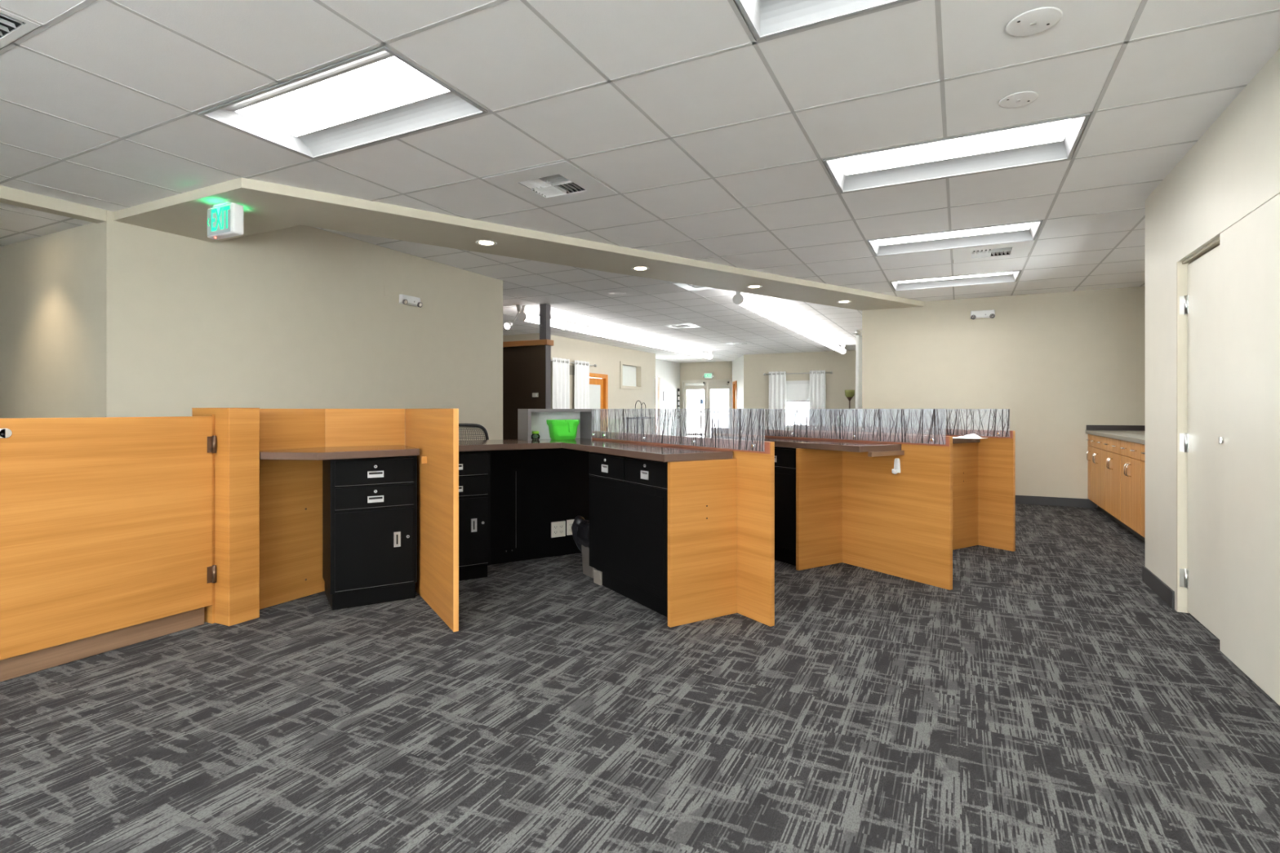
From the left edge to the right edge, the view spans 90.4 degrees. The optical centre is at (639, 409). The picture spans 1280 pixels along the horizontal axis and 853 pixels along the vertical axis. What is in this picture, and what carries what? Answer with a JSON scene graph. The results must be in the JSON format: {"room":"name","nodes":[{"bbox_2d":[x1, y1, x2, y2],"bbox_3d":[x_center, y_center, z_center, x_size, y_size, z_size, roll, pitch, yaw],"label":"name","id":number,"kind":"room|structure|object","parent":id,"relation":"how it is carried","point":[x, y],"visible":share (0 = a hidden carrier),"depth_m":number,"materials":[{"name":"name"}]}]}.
{"room":"bank teller area","nodes":[
{"label":"bank teller area","id":0,"kind":"room"},
{"bbox_2d":[0,202,93,246],"bbox_3d":[-6.861,-1.290,2.850,4.380,0.002,5.522,0,0,27],"label":"ceiling","id":1,"kind":"structure","parent":0,"point":[19,224],"depth_m":4.40,"materials":[{"name":"tile"}]},
{"bbox_2d":[0,222,97,417],"bbox_3d":[-5.620,-0.365,5.383,4.320,2.950,0.120,0,0,27],"label":"wall","id":2,"kind":"structure","parent":0,"point":[49,282],"depth_m":4.67,"materials":[{"name":"beige paint"}]},
{"bbox_2d":[0,185,106,223],"bbox_3d":[-4.907,-1.532,1.867,0.115,0.515,5.522,0,0,27],"label":"ceiling beam","id":3,"kind":"structure","parent":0,"point":[11,196],"depth_m":4.06,"materials":[{"name":"beige paint"}]},
{"bbox_2d":[97,209,502,439],"bbox_3d":[-2.724,-0.365,6.198,0.120,2.950,4.178,0,0,27],"label":"wall","id":4,"kind":"structure","parent":0,"point":[299,317],"depth_m":5.48,"materials":[{"name":"beige paint"}]},
{"bbox_2d":[399,293,422,307],"bbox_3d":[-2.392,-1.134,6.645,0.073,0.110,0.260,0,0,27],"label":"emergency light","id":5,"kind":"object","parent":4,"relation":"attached to","point":[403,299],"visible":1,"depth_m":6.63,"materials":[{"name":"white plastic"}]},
{"bbox_2d":[502,333,655,434],"bbox_3d":[-1.555,-0.365,16.428,1.650,2.950,5.650,0,0,27],"label":"wall","id":6,"kind":"structure","parent":0,"point":[606,358],"depth_m":16.45,"materials":[{"name":"beige paint"}]},
{"bbox_2d":[568,364,574,377],"bbox_3d":[-1.607,-0.895,14.467,0.020,0.290,0.720,0,0,27],"label":"window","id":7,"kind":"structure","parent":6,"relation":"in","point":[571,366],"depth_m":14.55,"materials":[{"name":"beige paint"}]},
{"bbox_2d":[551,360,596,367],"bbox_3d":[-1.563,-1.060,14.434,0.120,0.070,2.130,0,0,27],"label":"curtain rod","id":8,"kind":"object","parent":6,"relation":"attached to","point":[594,365],"visible":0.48,"depth_m":14.57,"materials":[{"name":"metal"}]},
{"bbox_2d":[551,357,569,408],"bbox_3d":[-1.740,-0.035,14.029,0.067,2.190,0.674,0,0,27],"label":"curtain","id":9,"kind":"object","parent":8,"relation":"hanging from","point":[561,380],"visible":0.6,"depth_m":13.99,"materials":[{"name":"fabric"}]},
{"bbox_2d":[573,360,589,408],"bbox_3d":[-1.349,-0.035,14.806,0.067,2.190,0.654,0,0,27],"label":"curtain","id":10,"kind":"object","parent":8,"relation":"hanging from","point":[581,394],"visible":0.6,"depth_m":14.75,"materials":[{"name":"fabric"}]},
{"bbox_2d":[589,373,608,431],"bbox_3d":[-1.167,0.115,15.454,0.120,1.990,1.360,0,0,27],"label":"door","id":11,"kind":"structure","parent":6,"relation":"in","point":[598,388],"depth_m":15.78,"materials":[{"name":"orange wood"}]},
{"bbox_2d":[619,360,642,390],"bbox_3d":[-0.290,-0.910,17.230,0.170,0.720,1.280,0,0,27],"label":"window","id":12,"kind":"structure","parent":6,"relation":"in","point":[627,373],"depth_m":17.29,"materials":[{"name":"beige paint"}]},
{"bbox_2d":[313,226,862,363],"bbox_3d":[0.387,-1.630,12.647,8.520,0.002,18.258,0,0,27],"label":"ceiling","id":13,"kind":"structure","parent":0,"point":[581,295],"depth_m":10.47,"materials":[{"name":"tile"}]},
{"bbox_2d":[504,304,522,328],"bbox_3d":[-1.976,-1.443,9.931,0.272,0.374,0.140,0,0,15],"label":"light","id":14,"kind":"object","parent":13,"relation":"attached to","point":[508,325],"visible":1,"depth_m":9.91,"materials":[{"name":"white metal"}]},
{"bbox_2d":[517,306,712,359],"bbox_3d":[0.044,-1.508,13.767,0.144,0.239,8.475,0,0,27],"label":"tube light","id":15,"kind":"object","parent":13,"relation":"attached to","point":[522,316],"visible":0.97,"depth_m":12.36,"materials":[{"name":"white"}]},
{"bbox_2d":[608,291,625,294],"bbox_3d":[-0.321,-1.625,8.860,0.240,0.002,0.240,0,0,27],"label":"ceiling speaker","id":16,"kind":"object","parent":13,"relation":"attached to","point":[611,292],"visible":1,"depth_m":8.83,"materials":[{"name":"white plastic"}]},
{"bbox_2d":[662,323,701,328],"bbox_3d":[0.813,-1.656,12.415,0.584,0.058,0.584,0,0,27],"label":"ceiling vent","id":17,"kind":"object","parent":13,"relation":"in","point":[686,325],"visible":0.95,"depth_m":12.41,"materials":[{"name":"white metal"}]},
{"bbox_2d":[672,282,714,290],"bbox_3d":[0.802,-1.656,8.323,0.584,0.058,0.584,0,0,27],"label":"ceiling vent","id":18,"kind":"object","parent":13,"relation":"in","point":[687,286],"visible":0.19,"depth_m":8.46,"materials":[{"name":"white metal"}]},
{"bbox_2d":[724,342,754,345],"bbox_3d":[2.459,-1.656,15.684,0.584,0.058,0.584,0,0,27],"label":"ceiling vent","id":19,"kind":"object","parent":13,"relation":"in","point":[735,343],"visible":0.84,"depth_m":15.66,"materials":[{"name":"white metal"}]},
{"bbox_2d":[733,291,846,354],"bbox_3d":[3.197,-1.508,12.180,0.144,0.239,8.475,0,0,27],"label":"tube light","id":20,"kind":"object","parent":13,"relation":"attached to","point":[738,299],"visible":0.99,"depth_m":10.51,"materials":[{"name":"white"}]},
{"bbox_2d":[0,503,1279,852],"bbox_3d":[0.539,1.160,9.412,11.900,0.100,24.100,0,0,27],"label":"floor","id":21,"kind":"structure","parent":0,"point":[1049,700],"depth_m":2.21,"materials":[{"name":"carpet"}]},
{"bbox_2d":[0,607,204,681],"bbox_3d":[-2.500,1.062,2.873,0.070,0.095,0.965,0,0,27],"label":"plinth","id":22,"kind":"object","parent":21,"relation":"on","point":[14,667],"visible":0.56,"depth_m":2.87,"materials":[{"name":"brown wood"}]},
{"bbox_2d":[191,408,259,626],"bbox_3d":[-2.217,0.550,3.392,0.330,1.119,0.174,0,0,27],"label":"gate post","id":23,"kind":"object","parent":21,"relation":"on","point":[236,460],"visible":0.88,"depth_m":3.30,"materials":[{"name":"brown wood"}]},
{"bbox_2d":[0,416,216,660],"bbox_3d":[-2.428,0.522,2.867,0.045,0.975,0.973,0,0,27],"label":"gate","id":24,"kind":"object","parent":23,"relation":"attached to","point":[106,522],"visible":1,"depth_m":2.85,"materials":[{"name":"brown wood"}]},
{"bbox_2d":[259,408,404,609],"bbox_3d":[-1.929,0.552,3.882,0.239,1.115,0.987,0,0,41],"label":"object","id":25,"kind":"structure","parent":21,"relation":"on","point":[291,491],"depth_m":3.74,"materials":[{"name":"brown wood"}]},
{"bbox_2d":[322,455,417,610],"bbox_3d":[-1.615,0.691,3.795,0.462,0.838,0.438,0,0,-32],"label":"base cabinet","id":26,"kind":"object","parent":21,"relation":"on","point":[370,504],"visible":0.98,"depth_m":3.62,"materials":[{"name":"black wood"}]},
{"bbox_2d":[259,444,419,460],"bbox_3d":[-1.742,0.248,3.678,0.882,0.040,0.541,0,0,-40],"label":"countertop","id":27,"kind":"structure","parent":26,"relation":"on","point":[388,451],"depth_m":3.50,"materials":[{"name":"brown laminate"}]},
{"bbox_2d":[404,408,458,631],"bbox_3d":[-1.233,0.552,3.659,0.056,1.115,1.148,0,0,-32],"label":"panel","id":28,"kind":"object","parent":21,"relation":"on","point":[434,432],"visible":0.81,"depth_m":3.43,"materials":[{"name":"brown wood"}]},
{"bbox_2d":[458,423,488,440],"bbox_3d":[-1.548,0.614,5.645,0.644,0.992,0.645,0,0,-7],"label":"office chair","id":29,"kind":"object","parent":21,"relation":"on","point":[460,425],"visible":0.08,"depth_m":5.37,"materials":[{"name":"black plastic"}]},
{"bbox_2d":[458,450,490,581],"bbox_3d":[-1.288,0.691,4.243,0.462,0.838,0.438,0,0,-32],"label":"base cabinet","id":30,"kind":"object","parent":21,"relation":"on","point":[474,467],"visible":0.37,"depth_m":4.13,"materials":[{"name":"black metal"}]},
{"bbox_2d":[502,303,553,439],"bbox_3d":[-2.258,-0.257,10.233,1.965,2.734,0.190,0,0,27],"label":"panel","id":31,"kind":"object","parent":21,"relation":"on","point":[526,364],"visible":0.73,"depth_m":9.91,"materials":[{"name":"brown paint"}]},
{"bbox_2d":[488,448,589,564],"bbox_3d":[-0.759,0.690,4.745,0.900,0.840,0.023,0,0,-32],"label":"panel","id":32,"kind":"object","parent":21,"relation":"on","point":[531,490],"visible":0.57,"depth_m":4.72,"materials":[{"name":"black wood"}]},
{"bbox_2d":[551,520,565,537],"bbox_3d":[-0.618,0.907,4.816,0.116,0.116,0.007,0,0,-32],"label":"power outlet","id":33,"kind":"object","parent":32,"relation":"attached to","point":[557,528],"visible":1,"depth_m":4.81,"materials":[{"name":"beige plastic"}]},
{"bbox_2d":[566,519,574,535],"bbox_3d":[-0.530,0.902,4.871,0.070,0.116,0.007,0,0,-32],"label":"power outlet","id":34,"kind":"object","parent":32,"relation":"attached to","point":[569,522],"visible":0.73,"depth_m":4.86,"materials":[{"name":"beige plastic"}]},
{"bbox_2d":[571,515,595,577],"bbox_3d":[-0.278,0.921,4.348,0.308,0.378,0.336,0,0,-32],"label":"trash bin","id":35,"kind":"object","parent":21,"relation":"on","point":[580,526],"visible":0.36,"depth_m":4.26,"materials":[{"name":"plastic"}]},
{"bbox_2d":[625,417,653,434],"bbox_3d":[0.005,0.660,17.182,0.360,0.900,1.000,0,0,27],"label":"console table","id":36,"kind":"object","parent":21,"relation":"on","point":[643,418],"visible":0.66,"depth_m":17.44,"materials":[{"name":"grey paint"}]},
{"bbox_2d":[588,452,722,617],"bbox_3d":[0.081,0.691,3.775,0.418,0.838,0.930,0,0,-32],"label":"base cabinet","id":37,"kind":"object","parent":21,"relation":"on","point":[628,495],"visible":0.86,"depth_m":3.61,"materials":[{"name":"black wood"}]},
{"bbox_2d":[458,438,733,462],"bbox_3d":[-0.539,0.248,3.986,1.355,0.040,1.974,0,0,-32],"label":"countertop","id":38,"kind":"structure","parent":37,"relation":"on","point":[662,453],"depth_m":4.02,"materials":[{"name":"brown laminate"}]},
{"bbox_2d":[531,431,539,439],"bbox_3d":[-0.785,0.195,4.775,0.068,0.066,0.068,0,0,27],"label":"glass jar","id":39,"kind":"object","parent":38,"relation":"on","point":[533,432],"visible":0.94,"depth_m":4.76,"materials":[{"name":"black glass"}]},
{"bbox_2d":[517,408,594,440],"bbox_3d":[-0.639,0.112,4.868,0.545,0.233,0.205,0,0,-32],"label":"cubby","id":40,"kind":"object","parent":38,"relation":"on","point":[529,420],"visible":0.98,"depth_m":4.90,"materials":[{"name":"grey laminate"}]},
{"bbox_2d":[546,419,579,439],"bbox_3d":[-0.587,0.153,4.867,0.238,0.150,0.159,0,0,-32],"label":"plastic basket","id":41,"kind":"object","parent":38,"relation":"on","point":[559,429],"visible":0.99,"depth_m":4.81,"materials":[{"name":"green plastic"}]},
{"bbox_2d":[591,431,774,627],"bbox_3d":[-0.044,0.638,4.003,0.470,0.944,2.030,0,0,-32],"label":"wall","id":42,"kind":"structure","parent":21,"relation":"on","point":[721,513],"depth_m":3.35,"materials":[{"name":"brown wood"}]},
{"bbox_2d":[591,408,763,451],"bbox_3d":[0.139,0.105,4.069,0.036,0.221,1.910,0,0,-32],"label":"screen","id":43,"kind":"object","parent":42,"relation":"attached to","point":[700,437],"visible":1,"depth_m":3.77,"materials":[{"name":"glass"}]},
{"bbox_2d":[774,446,795,565],"bbox_3d":[1.021,0.691,4.924,0.418,0.838,0.930,0,0,-32],"label":"base cabinet","id":44,"kind":"object","parent":21,"relation":"on","point":[784,457],"visible":0.14,"depth_m":4.53,"materials":[{"name":"black wood"}]},
{"bbox_2d":[684,435,901,452],"bbox_3d":[0.672,0.248,4.606,1.345,0.040,1.820,0,0,-32],"label":"countertop","id":45,"kind":"structure","parent":44,"relation":"on","point":[841,446],"depth_m":4.32,"materials":[{"name":"brown laminate"}]},
{"bbox_2d":[867,450,904,457],"bbox_3d":[1.589,0.283,4.099,0.325,0.029,0.030,0,0,-32],"label":"bracket","id":46,"kind":"object","parent":45,"relation":"attached to","point":[887,453],"visible":1,"depth_m":4.07,"materials":[{"name":"brown wood"}]},
{"bbox_2d":[711,427,952,590],"bbox_3d":[1.111,0.638,4.797,0.468,0.944,2.350,0,0,-32],"label":"wall","id":47,"kind":"structure","parent":21,"relation":"on","point":[851,508],"depth_m":4.35,"materials":[{"name":"brown wood"}]},
{"bbox_2d":[711,408,944,444],"bbox_3d":[1.272,0.105,4.894,0.036,0.221,2.315,0,0,-32],"label":"screen","id":48,"kind":"object","parent":47,"relation":"attached to","point":[855,436],"visible":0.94,"depth_m":4.60,"materials":[{"name":"glass"}]},
{"bbox_2d":[891,457,900,474],"bbox_3d":[1.687,0.376,4.206,0.055,0.106,0.046,0,0,-32],"label":"wall hook","id":49,"kind":"object","parent":47,"relation":"attached to","point":[896,468],"visible":1,"depth_m":4.20,"materials":[{"name":"white plastic"}]},
{"bbox_2d":[844,390,854,426],"bbox_3d":[5.699,0.290,17.283,0.280,1.640,0.280,0,0,27],"label":"floor lamp","id":50,"kind":"object","parent":21,"relation":"on","point":[849,394],"visible":0.7,"depth_m":17.23,"materials":[{"name":"brown metal"}]},
{"bbox_2d":[792,424,1015,551],"bbox_3d":[2.124,0.638,5.860,0.468,0.944,2.350,0,0,-32],"label":"wall","id":51,"kind":"structure","parent":21,"relation":"on","point":[984,472],"depth_m":5.11,"materials":[{"name":"brown wood"}]},
{"bbox_2d":[792,408,1009,436],"bbox_3d":[2.286,0.105,5.957,0.036,0.221,2.316,0,0,-32],"label":"screen","id":52,"kind":"object","parent":51,"relation":"attached to","point":[801,410],"visible":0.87,"depth_m":5.62,"materials":[{"name":"glass"}]},
{"bbox_2d":[1085,434,1101,511],"bbox_3d":[5.274,0.691,6.970,0.645,0.838,0.195,0,0,27],"label":"base cabinet","id":53,"kind":"object","parent":21,"relation":"on","point":[1089,439],"visible":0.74,"depth_m":7.06,"materials":[{"name":"brown wood"}]},
{"bbox_2d":[1090,434,1115,520],"bbox_3d":[5.068,0.691,6.559,0.645,0.838,0.715,0,0,27],"label":"base cabinet","id":54,"kind":"object","parent":21,"relation":"on","point":[1098,450],"visible":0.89,"depth_m":6.64,"materials":[{"name":"brown wood"}]},
{"bbox_2d":[1103,437,1133,533],"bbox_3d":[4.744,0.691,5.916,0.645,0.838,0.715,0,0,27],"label":"base cabinet","id":55,"kind":"object","parent":21,"relation":"on","point":[1113,455],"visible":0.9,"depth_m":6.00,"materials":[{"name":"brown wood"}]},
{"bbox_2d":[1120,440,1145,542],"bbox_3d":[4.420,0.691,5.273,0.645,0.838,0.715,0,0,27],"label":"base cabinet","id":56,"kind":"object","parent":21,"relation":"on","point":[1131,459],"visible":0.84,"depth_m":5.37,"materials":[{"name":"brown wood"}]},
{"bbox_2d":[1085,430,1145,444],"bbox_3d":[4.545,0.251,5.490,0.647,0.038,3.495,0,0,27],"label":"countertop","id":57,"kind":"structure","parent":56,"relation":"on","point":[1137,437],"depth_m":6.07,"materials":[{"name":"beige stone"}]},
{"bbox_2d":[1140,444,1145,537],"bbox_3d":[4.096,0.691,4.630,0.645,0.838,0.715,0,0,27],"label":"base cabinet","id":58,"kind":"object","parent":21,"relation":"on","point":[1143,446],"visible":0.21,"depth_m":5.01,"materials":[{"name":"brown wood"}]},
{"bbox_3d":[1.275,0.690,6.357,0.681,0.840,1.093,0,0,27],"label":"board","id":59,"kind":"object","parent":21,"relation":"on","visible":0},
{"bbox_2d":[952,438,980,444],"bbox_3d":[1.737,0.248,5.607,1.305,0.040,1.820,0,0,-32],"label":"countertop","id":60,"kind":"structure","parent":59,"relation":"on","point":[954,440],"depth_m":5.06,"materials":[{"name":"brown laminate"}]},
{"bbox_2d":[952,436,987,439],"bbox_3d":[2.589,0.227,5.100,0.220,0.002,0.300,0,0,-43],"label":"paper sheets","id":61,"kind":"object","parent":60,"relation":"on","point":[953,437],"visible":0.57,"depth_m":5.07,"materials":[{"name":"white paper"}]},
{"bbox_2d":[955,433,981,437],"bbox_3d":[2.650,0.210,5.130,0.176,0.033,0.096,0,0,10],"label":"folded paper","id":62,"kind":"object","parent":61,"relation":"on","point":[972,435],"visible":0.98,"depth_m":5.09,"materials":[{"name":"white paper"}]},
{"bbox_2d":[0,0,1279,301],"bbox_3d":[-0.233,-1.355,3.140,7.080,0.014,12.000,0,0,27],"label":"ceiling","id":63,"kind":"structure","parent":0,"point":[717,157],"depth_m":2.88,"materials":[{"name":"tile"}]},
{"bbox_2d":[0,8,39,48],"bbox_3d":[-2.497,-1.376,2.101,0.584,0.058,0.584,0,0,27],"label":"ceiling vent","id":64,"kind":"object","parent":63,"relation":"in","point":[12,27],"visible":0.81,"depth_m":2.26,"materials":[{"name":"white metal"}]},
{"bbox_2d":[198,45,488,159],"bbox_3d":[-1.351,-1.408,2.890,1.192,0.124,0.582,0,0,27],"label":"light","id":65,"kind":"object","parent":63,"relation":"attached to","point":[377,95],"visible":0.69,"depth_m":2.92,"materials":[{"name":"white plastic"}]},
{"bbox_2d":[113,177,924,311],"bbox_3d":[0.095,-1.540,5.896,8.039,0.500,1.589,0,0,-28],"label":"soffit","id":66,"kind":"object","parent":63,"relation":"attached to","point":[268,206],"depth_m":4.66,"materials":[{"name":"beige paint"}]},
{"bbox_2d":[207,201,243,239],"bbox_3d":[-2.604,-1.184,3.990,0.280,0.212,0.076,0,0,27],"label":"exit sign","id":67,"kind":"object","parent":66,"relation":"hanging from","point":[224,220],"visible":1,"depth_m":3.94,"materials":[{"name":"white plastic"}]},
{"bbox_2d":[475,240,497,246],"bbox_3d":[-1.189,-1.288,4.921,0.164,0.007,0.164,0,0,27],"label":"recessed light","id":68,"kind":"object","parent":66,"relation":"in","point":[482,242],"visible":1,"depth_m":4.91,"materials":[{"name":"white glass"}]},
{"bbox_2d":[631,266,648,271],"bbox_3d":[0.004,-1.288,5.815,0.164,0.007,0.164,0,0,27],"label":"recessed light","id":69,"kind":"object","parent":66,"relation":"in","point":[640,268],"visible":1,"depth_m":5.83,"materials":[{"name":"white"}]},
{"bbox_2d":[482,160,617,207],"bbox_3d":[-0.530,-1.376,3.842,0.584,0.058,0.584,0,0,27],"label":"ceiling vent","id":70,"kind":"object","parent":63,"relation":"in","point":[562,182],"visible":1,"depth_m":3.83,"materials":[{"name":"white metal"}]},
{"bbox_2d":[734,0,907,40],"bbox_3d":[0.829,-1.408,1.793,1.192,0.124,0.582,0,0,27],"label":"light","id":71,"kind":"object","parent":63,"relation":"attached to","point":[766,19],"visible":1,"depth_m":2.19,"materials":[{"name":"white plastic"}]},
{"bbox_2d":[866,220,1043,256],"bbox_3d":[2.474,-1.408,5.062,1.192,0.124,0.582,0,0,27],"label":"light","id":72,"kind":"object","parent":63,"relation":"attached to","point":[1025,231],"visible":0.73,"depth_m":5.16,"materials":[{"name":"white plastic"}]},
{"bbox_2d":[889,270,1021,291],"bbox_3d":[3.297,-1.408,6.697,1.192,0.124,0.582,0,0,27],"label":"light","id":73,"kind":"object","parent":63,"relation":"attached to","point":[1011,276],"visible":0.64,"depth_m":6.83,"materials":[{"name":"white plastic"}]},
{"bbox_2d":[822,113,1089,193],"bbox_3d":[1.651,-1.408,3.428,1.192,0.124,0.582,0,0,27],"label":"light","id":74,"kind":"object","parent":63,"relation":"attached to","point":[1055,140],"visible":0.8,"depth_m":3.48,"materials":[{"name":"white plastic"}]},
{"bbox_2d":[952,240,1034,263],"bbox_3d":[3.021,-1.376,5.470,0.584,0.058,0.584,0,0,27],"label":"ceiling vent","id":75,"kind":"object","parent":63,"relation":"in","point":[1019,249],"visible":0.98,"depth_m":5.46,"materials":[{"name":"white metal"}]},
{"bbox_2d":[998,91,1038,108],"bbox_3d":[1.643,-1.343,2.762,0.150,0.009,0.150,0,0,27],"label":"ceiling plate","id":76,"kind":"object","parent":63,"relation":"attached to","point":[1023,98],"visible":1,"depth_m":2.76,"materials":[{"name":"plastic"}]},
{"bbox_2d":[1005,6,1062,36],"bbox_3d":[1.367,-1.343,2.209,0.170,0.009,0.170,0,0,27],"label":"ceiling plate","id":77,"kind":"object","parent":63,"relation":"attached to","point":[1037,20],"visible":1,"depth_m":2.20,"materials":[{"name":"plastic"}]},
{"bbox_2d":[655,359,679,435],"bbox_3d":[0.265,-0.365,20.632,1.296,2.950,4.019,0,0,17],"label":"wall","id":78,"kind":"structure","parent":0,"point":[667,372],"depth_m":21.28,"materials":[{"name":"white paint"}]},
{"bbox_2d":[662,391,667,400],"bbox_3d":[0.835,-0.440,21.097,0.022,0.300,0.320,0,0,27],"label":"picture frame","id":79,"kind":"object","parent":78,"relation":"attached to","point":[664,393],"visible":1,"depth_m":21.08,"materials":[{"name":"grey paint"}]},
{"bbox_2d":[676,388,679,418],"bbox_3d":[1.335,-0.210,22.055,0.024,1.040,0.180,0,0,27],"label":"strip","id":80,"kind":"object","parent":78,"relation":"attached to","point":[677,389],"visible":0.92,"depth_m":21.99,"materials":[{"name":"metal"}]},
{"bbox_2d":[680,360,732,431],"bbox_3d":[2.299,-0.365,21.860,1.950,2.950,0.120,0,0,27],"label":"wall","id":81,"kind":"structure","parent":0,"point":[720,370],"depth_m":21.86,"materials":[{"name":"beige paint"}]},
{"bbox_2d":[684,382,706,435],"bbox_3d":[1.905,0.075,21.980,0.860,2.030,0.140,0,0,27],"label":"door","id":82,"kind":"structure","parent":81,"relation":"in","point":[694,385],"depth_m":21.96,"materials":[{"name":"white wood"}]},
{"bbox_2d":[681,379,732,435],"bbox_3d":[2.321,0.045,21.827,1.840,2.130,0.160,0,0,27],"label":"trim","id":83,"kind":"structure","parent":81,"relation":"attached to","point":[695,380],"depth_m":21.80,"materials":[{"name":"beige plastic"}]},
{"bbox_2d":[702,373,714,378],"bbox_3d":[2.329,-1.155,21.731,0.417,0.190,0.084,0,0,27],"label":"exit sign","id":84,"kind":"object","parent":81,"relation":"attached to","point":[706,375],"visible":1,"depth_m":21.72,"materials":[{"name":"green plastic"}]},
{"bbox_2d":[707,381,730,435],"bbox_3d":[2.691,0.075,21.584,0.860,2.030,0.140,0,0,27],"label":"door","id":85,"kind":"structure","parent":81,"relation":"in","point":[711,385],"depth_m":21.65,"materials":[{"name":"white wood"}]},
{"bbox_2d":[732,355,743,428],"bbox_3d":[3.152,-0.365,20.162,0.120,2.950,2.457,0,0,0],"label":"wall","id":86,"kind":"structure","parent":0,"point":[738,363],"depth_m":19.81,"materials":[{"name":"white paint"}]},
{"bbox_2d":[732,380,737,428],"bbox_3d":[3.135,0.095,20.716,0.120,2.030,0.840,0,0,0],"label":"door","id":87,"kind":"structure","parent":86,"relation":"in","point":[734,383],"depth_m":20.97,"materials":[{"name":"orange wood"}]},
{"bbox_2d":[743,350,855,430],"bbox_3d":[5.237,-0.365,17.918,4.755,2.950,0.120,0,0,27],"label":"wall","id":88,"kind":"structure","parent":0,"point":[842,378],"depth_m":18.15,"materials":[{"name":"beige paint"}]},
{"bbox_2d":[785,380,809,426],"bbox_3d":[4.549,-0.160,18.247,0.960,1.340,0.112,0,0,27],"label":"window","id":89,"kind":"structure","parent":88,"relation":"in","point":[796,390],"depth_m":18.23,"materials":[{"name":"white glass"}]},
{"bbox_2d":[786,383,809,401],"bbox_3d":[4.539,-0.490,18.226,0.860,0.540,0.018,0,0,27],"label":"blind","id":90,"kind":"object","parent":89,"relation":"attached to","point":[794,392],"depth_m":18.23,"materials":[{"name":"white fabric"}]},
{"bbox_2d":[763,371,832,375],"bbox_3d":[4.491,-1.030,18.154,1.970,0.070,0.120,0,0,27],"label":"curtain rod","id":91,"kind":"object","parent":88,"relation":"attached to","point":[830,372],"visible":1,"depth_m":18.09,"materials":[{"name":"metal"}]},
{"bbox_2d":[768,371,786,430],"bbox_3d":[3.970,-0.020,18.390,0.515,2.160,0.067,0,0,27],"label":"curtain","id":92,"kind":"object","parent":91,"relation":"hanging from","point":[777,383],"visible":0.73,"depth_m":18.39,"materials":[{"name":"fabric"}]},
{"bbox_2d":[808,370,826,425],"bbox_3d":[4.989,-0.020,17.878,0.455,2.160,0.067,0,0,27],"label":"curtain","id":93,"kind":"object","parent":91,"relation":"hanging from","point":[817,380],"visible":0.73,"depth_m":17.88,"materials":[{"name":"fabric"}]},
{"bbox_2d":[862,253,1145,498],"bbox_3d":[4.341,-0.365,7.622,3.179,2.950,0.120,0,0,27],"label":"wall","id":94,"kind":"structure","parent":0,"point":[1062,364],"depth_m":7.46,"materials":[{"name":"beige paint"}]},
{"bbox_2d":[970,309,995,319],"bbox_3d":[4.112,-1.139,7.629,0.260,0.110,0.073,0,0,27],"label":"emergency light","id":95,"kind":"object","parent":94,"relation":"attached to","point":[980,313],"visible":1,"depth_m":7.62,"materials":[{"name":"white plastic"}]},
{"bbox_2d":[1015,495,1097,508],"bbox_3d":[4.014,1.060,7.713,2.514,0.100,0.012,0,0,27],"label":"baseboard","id":96,"kind":"structure","parent":94,"relation":"attached to","point":[1024,500],"depth_m":7.32,"materials":[{"name":"grey plastic"}]},
{"bbox_2d":[1086,425,1145,431],"bbox_3d":[4.550,0.203,5.489,0.643,0.057,3.497,0,0,27],"label":"backsplash","id":97,"kind":"structure","parent":94,"relation":"attached to","point":[1130,428],"depth_m":7.05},
{"bbox_2d":[1145,47,1279,610],"bbox_3d":[1.779,-0.365,0.126,0.935,2.950,8.425,0,0,27],"label":"wall","id":98,"kind":"structure","parent":0,"point":[1233,169],"depth_m":3.52,"materials":[{"name":"beige paint"}]},
{"bbox_2d":[1142,565,1174,608],"bbox_3d":[1.413,1.060,0.317,0.132,0.100,8.437,0,0,27],"label":"baseboard","id":99,"kind":"structure","parent":98,"relation":"attached to","point":[1154,583],"depth_m":3.77,"materials":[{"name":"grey plastic"}]},
{"bbox_2d":[1176,236,1219,613],"bbox_3d":[2.673,0.150,2.808,0.120,1.920,1.489,0,0,27],"label":"trim","id":100,"kind":"structure","parent":98,"relation":"attached to","point":[1182,266],"depth_m":3.48,"materials":[{"name":"beige paint"}]},
{"bbox_2d":[1179,244,1219,639],"bbox_3d":[2.845,0.157,3.190,0.067,1.883,0.647,0,0,27],"label":"door","id":101,"kind":"structure","parent":98,"relation":"in","point":[1201,579],"depth_m":3.22,"materials":[{"name":"beige paint"}]},
{"bbox_2d":[1218,193,1279,706],"bbox_3d":[2.484,0.149,2.545,0.047,1.909,0.811,0,0,27],"label":"door","id":102,"kind":"structure","parent":98,"relation":"in","point":[1249,438],"depth_m":2.59,"materials":[{"name":"beige paint"}]},
{"bbox_3d":[5.132,-0.365,12.598,0.119,2.950,9.480,0,0,27],"label":"wall","id":103,"kind":"structure","parent":0,"visible":0},
{"bbox_2d":[855,328,862,426],"bbox_3d":[3.253,-0.030,9.248,0.129,2.180,0.965,0,0,27],"label":"curtain","id":104,"kind":"object","parent":103,"relation":"attached to","point":[859,338],"visible":0.18,"depth_m":8.87,"materials":[{"name":"fabric"}]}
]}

